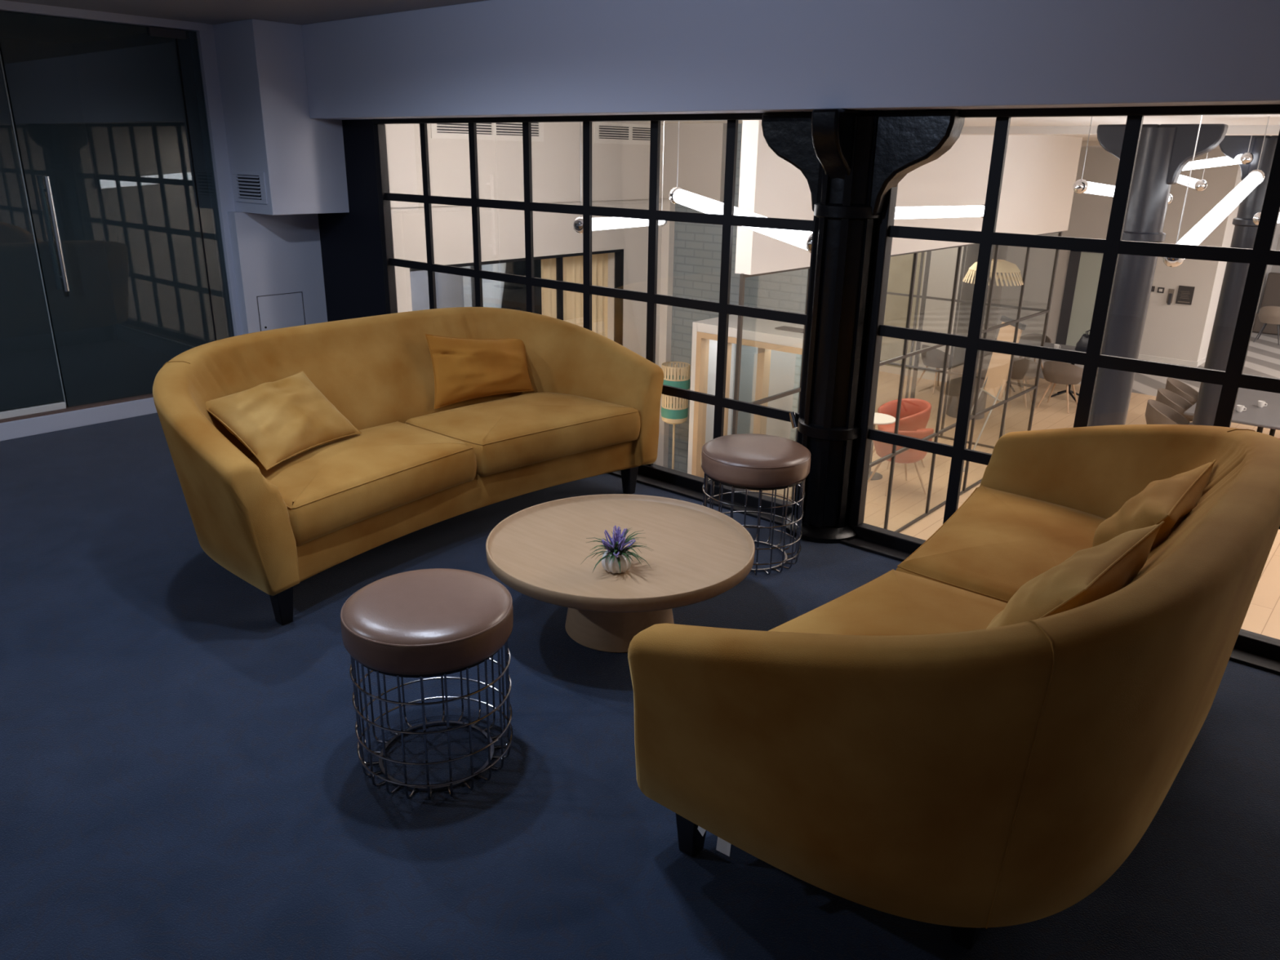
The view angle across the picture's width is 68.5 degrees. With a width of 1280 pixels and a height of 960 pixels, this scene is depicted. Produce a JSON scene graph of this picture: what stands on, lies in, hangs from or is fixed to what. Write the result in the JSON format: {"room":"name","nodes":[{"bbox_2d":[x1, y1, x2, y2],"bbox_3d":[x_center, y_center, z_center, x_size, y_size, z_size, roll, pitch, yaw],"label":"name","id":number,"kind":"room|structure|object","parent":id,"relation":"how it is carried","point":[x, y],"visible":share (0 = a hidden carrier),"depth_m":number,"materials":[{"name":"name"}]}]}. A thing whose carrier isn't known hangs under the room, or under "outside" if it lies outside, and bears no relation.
{"room":"office lounge","nodes":[
{"label":"office lounge","id":0,"kind":"room"},
{"bbox_2d":[0,37,118,354],"bbox_3d":[-6.337,-1.275,4.506,0.150,2.090,6.940,17,24,38],"label":"glass door","id":1,"kind":"structure","parent":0,"point":[41,77],"depth_m":6.71,"materials":[{"name":"grey"}]},
{"bbox_2d":[0,339,173,411],"bbox_3d":[-6.204,-0.208,4.778,3.600,0.100,7.000,17,24,38],"label":"floor","id":2,"kind":"structure","parent":0,"point":[94,371],"depth_m":6.18,"materials":[{"name":"blue carpet"}]},
{"bbox_2d":[71,31,227,346],"bbox_3d":[-3.939,-2.070,6.933,3.550,2.090,0.060,17,24,38],"label":"glass wall","id":3,"kind":"structure","parent":0,"point":[130,87],"depth_m":6.34,"materials":[{"name":"grey"}]},
{"bbox_2d":[115,324,195,357],"bbox_3d":[-3.337,-0.939,6.707,1.850,0.120,0.015,17,24,38],"label":"baseboard","id":4,"kind":"structure","parent":3,"relation":"attached to","point":[153,342],"depth_m":6.89,"materials":[{"name":"grey paint"}]},
{"bbox_2d":[0,0,486,44],"bbox_3d":[-2.789,-1.411,1.702,12.000,0.120,7.600,17,24,38],"label":"ceiling","id":5,"kind":"structure","parent":0,"point":[12,25],"depth_m":4.92,"materials":[{"name":"grey paint"}]},
{"bbox_2d":[188,23,327,337],"bbox_3d":[-2.364,-1.653,5.961,0.216,2.190,0.600,17,24,38],"label":"wall","id":6,"kind":"structure","parent":0,"point":[258,255],"depth_m":5.86,"materials":[{"name":"grey paint"}]},
{"bbox_2d":[0,53,70,419],"bbox_3d":[-3.534,-1.267,4.686,0.135,2.037,1.113,17,24,38],"label":"door","id":7,"kind":"structure","parent":6,"relation":"in","point":[15,412],"depth_m":5.10,"materials":[{"name":"silver metal"}]},
{"bbox_2d":[0,391,153,422],"bbox_3d":[-4.827,0.166,3.611,0.085,0.013,6.940,17,24,38],"label":"trim","id":8,"kind":"structure","parent":6,"relation":"attached to","point":[86,406],"depth_m":5.40,"materials":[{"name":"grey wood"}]},
{"bbox_2d":[0,397,157,440],"bbox_3d":[-4.822,0.219,3.624,0.100,0.095,6.940,17,24,38],"label":"trim","id":9,"kind":"structure","parent":6,"relation":"attached to","point":[97,415],"depth_m":5.33,"materials":[{"name":"grey paint"}]},
{"bbox_2d":[0,0,207,31],"bbox_3d":[-4.795,-1.790,2.938,0.115,0.040,6.940,17,24,38],"label":"trim","id":10,"kind":"structure","parent":6,"relation":"attached to","point":[5,6],"depth_m":4.99,"materials":[{"name":"grey paint"}]},
{"bbox_2d":[4,11,216,407],"bbox_3d":[-2.897,-1.499,5.388,0.040,2.035,1.035,17,24,38],"label":"window","id":11,"kind":"structure","parent":6,"relation":"in","point":[176,34],"depth_m":5.46,"materials":[{"name":"black metal"}]},
{"bbox_2d":[256,291,305,331],"bbox_3d":[-2.310,-0.953,6.104,0.008,0.505,0.315,17,24,38],"label":"access hatch","id":12,"kind":"object","parent":6,"relation":"attached to","point":[277,311],"visible":0.56,"depth_m":6.05,"materials":[{"name":"grey paint"}]},
{"bbox_2d":[213,18,349,215],"bbox_3d":[-2.143,-2.152,5.656,0.459,1.040,0.515,17,24,38],"label":"wall box","id":13,"kind":"object","parent":6,"relation":"attached to","point":[270,130],"visible":0.89,"depth_m":5.46,"materials":[{"name":"grey paint"}]},
{"bbox_2d":[231,170,267,204],"bbox_3d":[-2.323,-1.739,5.585,0.370,0.180,0.017,17,24,38],"label":"wall vent","id":14,"kind":"object","parent":13,"relation":"attached to","point":[249,186],"visible":1,"depth_m":5.58,"materials":[{"name":"metal"}]},
{"bbox_2d":[317,119,386,321],"bbox_3d":[-1.838,-1.393,6.001,0.780,1.690,0.030,17,24,38],"label":"wall","id":15,"kind":"structure","parent":0,"point":[351,247],"depth_m":5.88,"materials":[{"name":"black"}]},
{"bbox_2d":[409,266,464,311],"bbox_3d":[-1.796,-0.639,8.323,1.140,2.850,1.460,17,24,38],"label":"window pane","id":16,"kind":"object","parent":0,"point":[449,287],"visible":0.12,"depth_m":8.62,"materials":[{"name":"clear glass"}]},
{"bbox_2d":[462,263,499,307],"bbox_3d":[-0.949,-0.956,9.286,1.100,2.850,1.178,17,24,38],"label":"wall","id":17,"kind":"structure","parent":0,"point":[489,286],"depth_m":8.63,"materials":[{"name":"white paint"}]},
{"bbox_2d":[541,253,608,337],"bbox_3d":[-0.639,-0.827,9.019,0.081,2.750,1.060,17,24,38],"label":"curtain","id":18,"kind":"object","parent":17,"relation":"hanging from","point":[573,311],"visible":0.02,"depth_m":8.74,"materials":[{"name":"beige fabric"}]},
{"bbox_2d":[385,121,662,464],"bbox_3d":[-1.088,-1.095,8.149,0.220,3.850,3.890,17,24,38],"label":"wall","id":19,"kind":"structure","parent":0,"point":[620,172],"depth_m":7.72,"materials":[{"name":"white paint"}]},
{"bbox_2d":[430,122,543,142],"bbox_3d":[-1.158,-2.723,7.274,0.010,0.175,1.130,17,24,38],"label":"air vent","id":20,"kind":"object","parent":19,"relation":"in","point":[499,131],"visible":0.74,"depth_m":7.28,"materials":[{"name":"white metal"}]},
{"bbox_2d":[409,248,623,345],"bbox_3d":[-0.989,-0.585,8.377,0.080,2.740,2.405,17,24,38],"label":"window","id":21,"kind":"structure","parent":19,"relation":"in","point":[510,295],"depth_m":8.08,"materials":[{"name":"black metal"}]},
{"bbox_2d":[573,214,582,233],"bbox_3d":[-0.373,-1.354,4.990,0.091,0.095,0.181,5,19,11],"label":"tube light","id":22,"kind":"object","parent":19,"relation":"hanging from","point":[578,222],"depth_m":5.17,"materials":[{"name":"white metal"}]},
{"bbox_2d":[580,121,581,205],"bbox_3d":[-0.355,-1.662,4.946,0.091,0.414,0.005,5,19,11],"label":"tube light","id":23,"kind":"object","parent":19,"relation":"hanging from","point":[580,122],"depth_m":5.10,"materials":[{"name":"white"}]},
{"bbox_2d":[591,217,648,231],"bbox_3d":[-0.147,-1.659,6.049,0.091,0.143,1.643,5,19,11],"label":"tube light","id":24,"kind":"object","parent":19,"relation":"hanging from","point":[604,223],"depth_m":5.89,"materials":[{"name":"white plastic"}]},
{"bbox_2d":[594,121,662,145],"bbox_3d":[-0.091,-3.110,8.451,0.010,0.175,0.920,17,24,38],"label":"air vent","id":25,"kind":"object","parent":19,"relation":"in","point":[604,132],"visible":0.77,"depth_m":8.38,"materials":[{"name":"white metal"}]},
{"bbox_2d":[0,413,1279,959],"bbox_3d":[-1.436,1.272,1.359,8.320,0.300,7.600,17,24,38],"label":"floor","id":26,"kind":"structure","parent":0,"point":[182,776],"depth_m":2.37,"materials":[{"name":"blue carpet"}]},
{"bbox_2d":[152,306,663,625],"bbox_3d":[-0.911,-0.205,3.930,0.968,0.831,2.100,17,24,38],"label":"curved sofa","id":27,"kind":"object","parent":26,"relation":"on","point":[593,408],"visible":0.89,"depth_m":3.76,"materials":[{"name":"yellow fabric"}]},
{"bbox_2d":[205,370,361,470],"bbox_3d":[-1.314,-0.227,3.496,0.375,0.235,0.525,11,21,27],"label":"cushion","id":28,"kind":"object","parent":27,"relation":"on","point":[277,421],"visible":0.98,"depth_m":3.42,"materials":[{"name":"yellow fabric"}]},
{"bbox_2d":[248,421,476,546],"bbox_3d":[-1.073,-0.027,3.533,0.624,0.184,0.867,17,24,38],"label":"seat cushion","id":29,"kind":"object","parent":27,"relation":"on","point":[330,489],"depth_m":3.40,"materials":[{"name":"yellow fabric"}]},
{"bbox_2d":[425,333,533,408],"bbox_3d":[-0.713,-0.539,4.320,0.194,0.308,0.646,17,24,38],"label":"cushion","id":30,"kind":"object","parent":27,"relation":"on","point":[464,369],"visible":1,"depth_m":4.24,"materials":[{"name":"orange fabric"}]},
{"bbox_2d":[404,391,640,476],"bbox_3d":[-0.507,-0.233,4.157,0.624,0.184,0.867,17,24,38],"label":"seat cushion","id":31,"kind":"object","parent":27,"relation":"on","point":[509,433],"depth_m":4.05,"materials":[{"name":"yellow fabric"}]},
{"bbox_2d":[340,568,513,799],"bbox_3d":[-0.535,0.510,2.426,0.422,0.472,0.422,9,20,21],"label":"stool","id":32,"kind":"object","parent":26,"relation":"on","point":[424,623],"visible":1,"depth_m":2.29,"materials":[{"name":"brown leather"}]},
{"bbox_2d":[485,493,755,653],"bbox_3d":[-0.066,0.347,3.156,0.881,0.320,0.881,17,24,38],"label":"coffee table","id":33,"kind":"object","parent":26,"relation":"on","point":[699,553],"visible":0.91,"depth_m":3.04,"materials":[{"name":"brown wood"}]},
{"bbox_2d":[583,525,651,573],"bbox_3d":[-0.066,0.212,2.897,0.210,0.145,0.222,17,24,38],"label":"potted plant","id":34,"kind":"object","parent":33,"relation":"on","point":[616,558],"visible":1,"depth_m":2.88,"materials":[{"name":"purple plant"}]},
{"bbox_2d":[601,549,631,573],"bbox_3d":[-0.072,0.249,2.916,0.095,0.061,0.095,17,24,38],"label":"pot","id":35,"kind":"object","parent":34,"relation":"attached to","point":[615,563],"depth_m":2.88,"materials":[{"name":"white ceramic"}]},
{"bbox_2d":[701,433,810,575],"bbox_3d":[0.445,0.085,3.708,0.422,0.472,0.422,-5,20,-18],"label":"stool","id":36,"kind":"object","parent":26,"relation":"on","point":[747,461],"visible":0.77,"depth_m":3.55,"materials":[{"name":"brown leather"}]},
{"bbox_2d":[761,108,964,543],"bbox_3d":[0.806,-0.588,3.813,0.477,1.688,0.743,-6,20,-19],"label":"column","id":37,"kind":"structure","parent":26,"relation":"on","point":[850,161],"depth_m":3.66,"materials":[{"name":"black metal"}]},
{"bbox_2d":[627,424,1279,950],"bbox_3d":[0.992,0.341,2.449,0.968,0.831,2.100,17,24,38],"label":"curved sofa","id":38,"kind":"object","parent":26,"relation":"on","point":[882,747],"visible":0.93,"depth_m":1.76,"materials":[{"name":"yellow fabric"}]},
{"bbox_2d":[769,568,1007,635],"bbox_3d":[0.586,0.447,2.250,0.624,0.183,0.867,17,24,38],"label":"seat cushion","id":39,"kind":"object","parent":38,"relation":"on","point":[895,602],"depth_m":2.36,"materials":[{"name":"yellow fabric"}]},
{"bbox_2d":[895,484,1106,603],"bbox_3d":[1.152,0.242,2.874,0.624,0.181,0.867,17,24,38],"label":"seat cushion","id":40,"kind":"object","parent":38,"relation":"on","point":[1002,538],"depth_m":2.81,"materials":[{"name":"yellow fabric"}]},
{"bbox_2d":[986,520,1164,628],"bbox_3d":[0.951,0.267,2.114,0.585,0.276,0.217,-16,26,-41],"label":"cushion","id":41,"kind":"object","parent":38,"relation":"on","point":[1090,575],"visible":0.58,"depth_m":2.01,"materials":[{"name":"yellow fabric"}]},
{"bbox_2d":[1092,459,1216,550],"bbox_3d":[1.385,0.116,2.581,0.222,0.271,0.561,15,23,35],"label":"cushion","id":42,"kind":"object","parent":38,"relation":"on","point":[1170,500],"visible":0.54,"depth_m":2.47,"materials":[{"name":"yellow fabric"}]},
{"bbox_2d":[660,123,727,201],"bbox_3d":[0.504,-2.940,8.704,0.720,0.670,0.140,17,24,38],"label":"wall","id":43,"kind":"structure","parent":0,"point":[701,146],"depth_m":8.60,"materials":[{"name":"grey paint"}]},
{"bbox_2d":[668,120,723,214],"bbox_3d":[0.329,-1.617,4.854,0.091,0.447,0.674,-6,20,-21],"label":"tube light","id":44,"kind":"object","parent":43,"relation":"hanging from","point":[677,195],"depth_m":4.94,"materials":[{"name":"white plastic"}]},
{"bbox_2d":[667,123,808,473],"bbox_3d":[1.038,-1.329,8.937,2.370,3.850,0.130,17,24,38],"label":"brick wall","id":45,"kind":"structure","parent":0,"point":[697,252],"depth_m":8.99,"materials":[{"name":"grey brick"}]},
{"bbox_2d":[656,199,675,467],"bbox_3d":[0.252,-1.199,9.547,0.090,3.180,0.080,17,24,38],"label":"trim","id":46,"kind":"structure","parent":45,"relation":"attached to","point":[668,230],"depth_m":9.35,"materials":[{"name":"white paint"}]},
{"bbox_2d":[301,0,1279,119],"bbox_3d":[1.146,-1.515,3.158,7.870,0.500,0.320,17,24,38],"label":"beam","id":47,"kind":"structure","parent":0,"point":[488,58],"depth_m":3.46,"materials":[{"name":"grey paint"}]},
{"bbox_2d":[373,112,815,524],"bbox_3d":[-0.437,-0.955,4.794,3.020,1.700,0.153,17,24,38],"label":"window","id":48,"kind":"structure","parent":47,"relation":"in","point":[690,486],"depth_m":4.50,"materials":[{"name":"black metal"}]},
{"bbox_2d":[840,104,1279,675],"bbox_3d":[2.500,-0.081,2.418,4.265,1.700,0.153,17,24,38],"label":"window","id":49,"kind":"structure","parent":47,"relation":"in","point":[1255,650],"depth_m":3.24,"materials":[{"name":"black metal"}]},
{"bbox_2d":[875,260,890,408],"bbox_3d":[3.154,-2.184,13.115,0.370,2.810,0.350,17,24,38],"label":"wall","id":50,"kind":"structure","parent":0,"point":[890,260],"depth_m":13.21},
{"bbox_2d":[880,231,1062,448],"bbox_3d":[4.141,-1.902,12.347,2.263,2.816,0.028,17,24,38],"label":"window","id":51,"kind":"structure","parent":50,"relation":"in","point":[923,296],"depth_m":12.42,"materials":[{"name":"grey metal"}]},
{"bbox_2d":[734,120,1082,275],"bbox_3d":[2.884,-2.692,8.677,0.130,1.040,6.650,17,24,38],"label":"bulkhead","id":52,"kind":"structure","parent":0,"point":[1040,171],"depth_m":8.44,"materials":[{"name":"white paint"}]},
{"bbox_2d":[733,206,765,217],"bbox_3d":[0.550,-1.245,4.383,0.091,0.038,0.309,-6,20,-21],"label":"tube light","id":53,"kind":"object","parent":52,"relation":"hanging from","point":[737,211],"depth_m":4.47,"materials":[{"name":"white plastic"}]},
{"bbox_2d":[742,226,812,253],"bbox_3d":[0.640,-1.087,4.191,0.091,0.085,0.623,-6,20,-21],"label":"tube light","id":54,"kind":"object","parent":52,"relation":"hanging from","point":[798,238],"depth_m":4.07,"materials":[{"name":"white plastic"}]},
{"bbox_2d":[732,231,1062,533],"bbox_3d":[2.841,-0.870,9.294,0.026,2.816,6.646,17,24,38],"label":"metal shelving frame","id":55,"kind":"structure","parent":52,"relation":"in","point":[742,277],"depth_m":9.24,"materials":[{"name":"grey metal"}]},
{"bbox_2d":[880,246,967,375],"bbox_3d":[4.752,-3.658,15.870,2.050,3.850,0.100,17,24,38],"label":"wall","id":56,"kind":"structure","parent":0,"point":[943,262],"depth_m":15.98,"materials":[{"name":"white paint"}]},
{"bbox_2d":[879,364,950,382],"bbox_3d":[4.680,-1.881,16.436,2.050,0.120,0.020,17,24,38],"label":"baseboard","id":57,"kind":"structure","parent":56,"relation":"attached to","point":[928,375],"depth_m":16.41,"materials":[{"name":"white paint"}]},
{"bbox_2d":[635,114,1279,148],"bbox_3d":[6.347,-5.102,14.087,18.000,0.100,23.900,17,24,38],"label":"ceiling","id":58,"kind":"structure","parent":0,"point":[1255,119],"depth_m":6.55,"materials":[{"name":"white paint"}]},
{"bbox_2d":[894,204,985,218],"bbox_3d":[1.715,-1.911,5.748,1.680,0.642,0.091,-15,24,-38],"label":"tube light","id":59,"kind":"object","parent":58,"relation":"hanging from","point":[945,211],"visible":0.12,"depth_m":5.94,"materials":[{"name":"white plastic"}]},
{"bbox_2d":[960,124,1279,146],"bbox_3d":[6.651,-3.136,8.658,10.000,0.060,5.850,17,24,38],"label":"beam","id":60,"kind":"structure","parent":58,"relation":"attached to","point":[1233,130],"depth_m":7.61,"materials":[{"name":"white paint"}]},
{"bbox_2d":[1072,116,1173,204],"bbox_3d":[3.528,-2.248,6.731,0.092,0.586,2.083,18,25,40],"label":"tube light","id":61,"kind":"object","parent":58,"relation":"hanging from","point":[1080,186],"visible":0.52,"depth_m":6.16,"materials":[{"name":"white plastic"}]},
{"bbox_2d":[1177,152,1208,191],"bbox_3d":[4.859,-2.834,8.333,0.092,0.479,2.066,8,20,20],"label":"tube light","id":62,"kind":"object","parent":58,"relation":"hanging from","point":[1198,184],"visible":0.53,"depth_m":7.65,"materials":[{"name":"white plastic"}]},
{"bbox_2d":[1163,115,1269,267],"bbox_3d":[3.115,-1.577,4.999,0.092,0.737,1.971,16,24,37],"label":"tube light","id":63,"kind":"object","parent":58,"relation":"hanging from","point":[1196,235],"visible":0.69,"depth_m":4.89,"materials":[{"name":"white plastic"}]},
{"bbox_2d":[1182,135,1253,170],"bbox_3d":[4.925,-2.840,8.167,0.091,0.358,2.120,6,20,13],"label":"tube light","id":64,"kind":"object","parent":58,"relation":"hanging from","point":[1246,157],"visible":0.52,"depth_m":7.71,"materials":[{"name":"white plastic"}]},
{"bbox_2d":[1253,212,1279,225],"bbox_3d":[4.965,-2.022,6.281,1.449,0.669,0.091,5,20,12],"label":"tube light","id":65,"kind":"object","parent":58,"relation":"hanging from","point":[1256,217],"visible":0.37,"depth_m":6.50,"materials":[{"name":"white metal"}]},
{"bbox_2d":[863,332,1279,639],"bbox_3d":[6.279,-1.369,15.377,18.000,0.100,23.900,17,24,38],"label":"floor","id":66,"kind":"structure","parent":0,"point":[908,503],"depth_m":13.06,"materials":[{"name":"brown wood"}]},
{"bbox_2d":[661,361,690,469],"bbox_3d":[0.326,-0.290,9.181,0.284,1.702,0.284,17,24,38],"label":"floor lamp","id":67,"kind":"object","parent":66,"relation":"on","point":[674,410],"visible":0.72,"depth_m":8.93,"materials":[{"name":"beige wicker"}]},
{"bbox_2d":[687,314,804,502],"bbox_3d":[1.170,-0.310,8.553,1.300,2.180,0.714,17,24,38],"label":"reception counter","id":68,"kind":"object","parent":66,"relation":"on","point":[771,362],"visible":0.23,"depth_m":8.53,"materials":[{"name":"white paint"}]},
{"bbox_2d":[774,325,804,333],"bbox_3d":[1.314,-1.281,8.015,0.300,0.012,0.140,17,24,38],"label":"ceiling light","id":69,"kind":"object","parent":68,"relation":"on","point":[783,327],"visible":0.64,"depth_m":8.00,"materials":[{"name":"grey plastic"}]},
{"bbox_2d":[867,412,895,480],"bbox_3d":[2.733,-0.387,11.094,0.490,0.720,0.490,17,24,38],"label":"side table","id":70,"kind":"object","parent":66,"relation":"on","point":[880,419],"visible":0.48,"depth_m":11.05,"materials":[{"name":"white paint"}]},
{"bbox_2d":[867,428,933,496],"bbox_3d":[2.961,-0.260,10.666,0.670,0.774,0.610,-2,19,-9],"label":"tub chair","id":71,"kind":"object","parent":66,"relation":"on","point":[882,449],"visible":0.61,"depth_m":10.43,"materials":[{"name":"red fabric"}]},
{"bbox_2d":[872,398,931,469],"bbox_3d":[3.239,-0.584,11.618,0.610,0.774,0.670,-3,20,-13],"label":"tub chair","id":72,"kind":"object","parent":66,"relation":"on","point":[914,415],"visible":0.52,"depth_m":11.58,"materials":[{"name":"red fabric"}]},
{"bbox_2d":[915,344,953,394],"bbox_3d":[4.861,-1.832,15.330,0.580,0.764,0.592,-7,21,-21],"label":"shell chair","id":73,"kind":"object","parent":66,"relation":"on","point":[935,357],"visible":0.67,"depth_m":15.09,"materials":[{"name":"grey plastic"}]},
{"bbox_2d":[946,244,1008,419],"bbox_3d":[4.861,-2.784,13.349,0.540,3.850,0.540,17,24,38],"label":"pillar","id":74,"kind":"structure","parent":66,"relation":"on","point":[972,251],"depth_m":13.41,"materials":[{"name":"grey paint"}]},
{"bbox_2d":[962,315,1026,471],"bbox_3d":[4.270,-1.083,11.603,1.011,1.767,0.657,-7,21,-23],"label":"easel","id":75,"kind":"object","parent":66,"relation":"on","point":[997,375],"visible":0.84,"depth_m":11.52,"materials":[{"name":"beige wood"}]},
{"bbox_2d":[980,387,1002,401],"bbox_3d":[4.362,-1.061,11.686,0.061,0.026,0.588,1,19,-1],"label":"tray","id":76,"kind":"object","parent":75,"relation":"on","point":[987,390],"depth_m":11.63,"materials":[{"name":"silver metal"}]},
{"bbox_2d":[995,357,1038,408],"bbox_3d":[5.873,-1.574,14.636,0.592,0.764,0.580,12,22,30],"label":"shell chair","id":77,"kind":"object","parent":66,"relation":"on","point":[1024,369],"visible":0.63,"depth_m":14.33,"materials":[{"name":"beige plastic"}]},
{"bbox_2d":[1019,333,1051,380],"bbox_3d":[6.739,-2.114,16.244,0.592,0.764,0.580,17,24,38],"label":"shell chair","id":78,"kind":"object","parent":66,"relation":"on","point":[1033,336],"visible":0.09,"depth_m":16.35,"materials":[{"name":"grey plastic"}]},
{"bbox_2d":[995,338,1079,401],"bbox_3d":[6.495,-1.782,15.289,1.750,0.744,1.050,17,24,38],"label":"meeting table","id":79,"kind":"object","parent":66,"relation":"on","point":[1021,341],"visible":0.23,"depth_m":15.33,"materials":[{"name":"grey wood"}]},
{"bbox_2d":[1053,343,1059,348],"bbox_3d":[6.667,-2.130,15.048,0.083,0.075,0.095,-3,19,-12],"label":"cup","id":80,"kind":"object","parent":79,"relation":"on","point":[1055,345],"visible":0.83,"depth_m":15.02,"materials":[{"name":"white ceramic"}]},
{"bbox_2d":[1075,329,1089,352],"bbox_3d":[7.093,-2.179,14.748,0.466,0.379,0.240,17,24,38],"label":"handbag","id":81,"kind":"object","parent":79,"relation":"on","point":[1082,345],"visible":0.35,"depth_m":14.78,"materials":[{"name":"black leather"}]},
{"bbox_2d":[1036,360,1083,413],"bbox_3d":[6.440,-1.470,14.365,0.592,0.764,0.580,17,24,38],"label":"shell chair","id":82,"kind":"object","parent":66,"relation":"on","point":[1055,372],"visible":0.93,"depth_m":14.11,"materials":[{"name":"brown plastic"}]},
{"bbox_2d":[1088,124,1227,426],"bbox_3d":[3.062,-0.319,6.205,0.687,3.795,0.340,17,24,38],"label":"column","id":83,"kind":"structure","parent":66,"relation":"on","point":[1164,150],"depth_m":5.72,"materials":[{"name":"grey metal"}]},
{"bbox_2d":[1145,399,1190,424],"bbox_3d":[6.639,-0.591,11.833,0.580,0.764,0.592,12,22,30],"label":"shell chair","id":84,"kind":"object","parent":66,"relation":"on","point":[1157,412],"visible":0.45,"depth_m":11.84,"materials":[{"name":"beige plastic"}]},
{"bbox_2d":[1155,387,1193,422],"bbox_3d":[7.109,-0.796,12.452,0.580,0.764,0.592,12,22,30],"label":"shell chair","id":85,"kind":"object","parent":66,"relation":"on","point":[1166,397],"visible":0.29,"depth_m":12.46,"materials":[{"name":"beige plastic"}]},
{"bbox_2d":[1164,377,1198,404],"bbox_3d":[7.578,-1.002,13.070,0.580,0.764,0.592,12,22,30],"label":"shell chair","id":86,"kind":"object","parent":66,"relation":"on","point":[1184,390],"visible":0.27,"depth_m":13.16,"materials":[{"name":"beige plastic"}]},
{"bbox_2d":[1183,387,1279,436],"bbox_3d":[7.915,-0.584,11.895,1.500,0.744,2.350,17,24,38],"label":"dining table","id":87,"kind":"object","parent":66,"relation":"on","point":[1268,416],"visible":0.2,"depth_m":11.52,"materials":[{"name":"grey"}]},
{"bbox_2d":[1236,404,1246,412],"bbox_3d":[7.293,-0.865,11.423,0.083,0.075,0.095,-3,19,-12],"label":"cup","id":88,"kind":"object","parent":87,"relation":"on","point":[1240,408],"visible":1,"depth_m":11.40,"materials":[{"name":"white ceramic"}]},
{"bbox_2d":[1257,400,1266,407],"bbox_3d":[7.701,-0.938,11.655,0.083,0.075,0.095,-3,19,-12],"label":"cup","id":89,"kind":"object","parent":87,"relation":"on","point":[1260,403],"visible":1,"depth_m":11.63,"materials":[{"name":"white ceramic"}]},
{"bbox_2d":[1188,135,1278,426],"bbox_3d":[4.845,-0.866,7.881,0.687,3.795,0.340,17,24,38],"label":"column","id":90,"kind":"structure","parent":66,"relation":"on","point":[1245,231],"depth_m":7.53,"materials":[{"name":"grey metal"}]},
{"bbox_2d":[1252,272,1279,335],"bbox_3d":[15.034,-3.766,20.628,2.450,1.300,0.620,17,24,38],"label":"banquette","id":91,"kind":"object","parent":66,"relation":"on","point":[1271,297],"visible":0.6,"depth_m":21.27,"materials":[{"name":"brown"}]},
{"bbox_2d":[1253,306,1279,345],"bbox_3d":[13.495,-3.334,20.067,0.571,0.804,0.560,17,24,38],"label":"shell chair","id":92,"kind":"object","parent":66,"relation":"on","point":[1267,314],"visible":1,"depth_m":19.88,"materials":[{"name":"brown plastic"}]},
{"bbox_2d":[995,147,1279,361],"bbox_3d":[8.535,-5.894,22.541,10.600,3.850,6.500,17,24,38],"label":"wall","id":93,"kind":"structure","parent":0,"point":[1180,331],"depth_m":17.73,"materials":[{"name":"white paint"}]},
{"bbox_2d":[1055,250,1103,346],"bbox_3d":[9.029,-3.458,18.352,1.500,2.000,0.040,17,24,38],"label":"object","id":94,"kind":"structure","parent":93,"relation":"in","point":[1083,271],"depth_m":18.59,"materials":[{"name":"grey plastic"}]},
{"bbox_2d":[995,335,1206,367],"bbox_3d":[8.504,-4.119,23.143,10.615,0.100,6.515,17,24,38],"label":"baseboard","id":95,"kind":"structure","parent":93,"relation":"attached to","point":[1171,361],"depth_m":17.85,"materials":[{"name":"white paint"}]},
{"bbox_2d":[1157,287,1164,293],"bbox_3d":[9.776,-3.563,17.653,0.110,0.100,0.020,17,24,38],"label":"light switch","id":96,"kind":"object","parent":93,"relation":"attached to","point":[1160,290],"visible":1,"depth_m":17.65,"materials":[{"name":"grey plastic"}]},
{"bbox_2d":[1166,288,1174,304],"bbox_3d":[9.904,-3.421,17.570,0.090,0.290,0.040,17,24,38],"label":"wall phone","id":97,"kind":"object","parent":93,"relation":"attached to","point":[1171,292],"visible":1,"depth_m":17.56,"materials":[{"name":"brown"}]},
{"bbox_2d":[1175,285,1195,305],"bbox_3d":[10.092,-3.421,17.411,0.260,0.330,0.023,17,24,38],"label":"wall plaque","id":98,"kind":"object","parent":93,"relation":"attached to","point":[1185,294],"visible":1,"depth_m":17.40,"materials":[{"name":"grey metal"}]},
{"bbox_2d":[1271,234,1279,272],"bbox_3d":[17.506,-4.647,19.402,7.400,3.850,0.100,17,24,38],"label":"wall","id":99,"kind":"structure","parent":0,"point":[1275,268],"depth_m":21.75,"materials":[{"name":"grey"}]},
{"bbox_3d":[1.916,-2.966,10.888,4.170,0.080,4.600,17,24,38],"label":"ceiling","id":100,"kind":"structure","parent":0,"visible":0},
{"bbox_2d":[962,258,1023,286],"bbox_3d":[4.051,-2.525,10.696,0.666,0.545,0.666,17,24,38],"label":"pendant lamp","id":101,"kind":"object","parent":100,"relation":"hanging from","point":[1003,266],"visible":0.68,"depth_m":10.54,"materials":[{"name":"beige fabric"}]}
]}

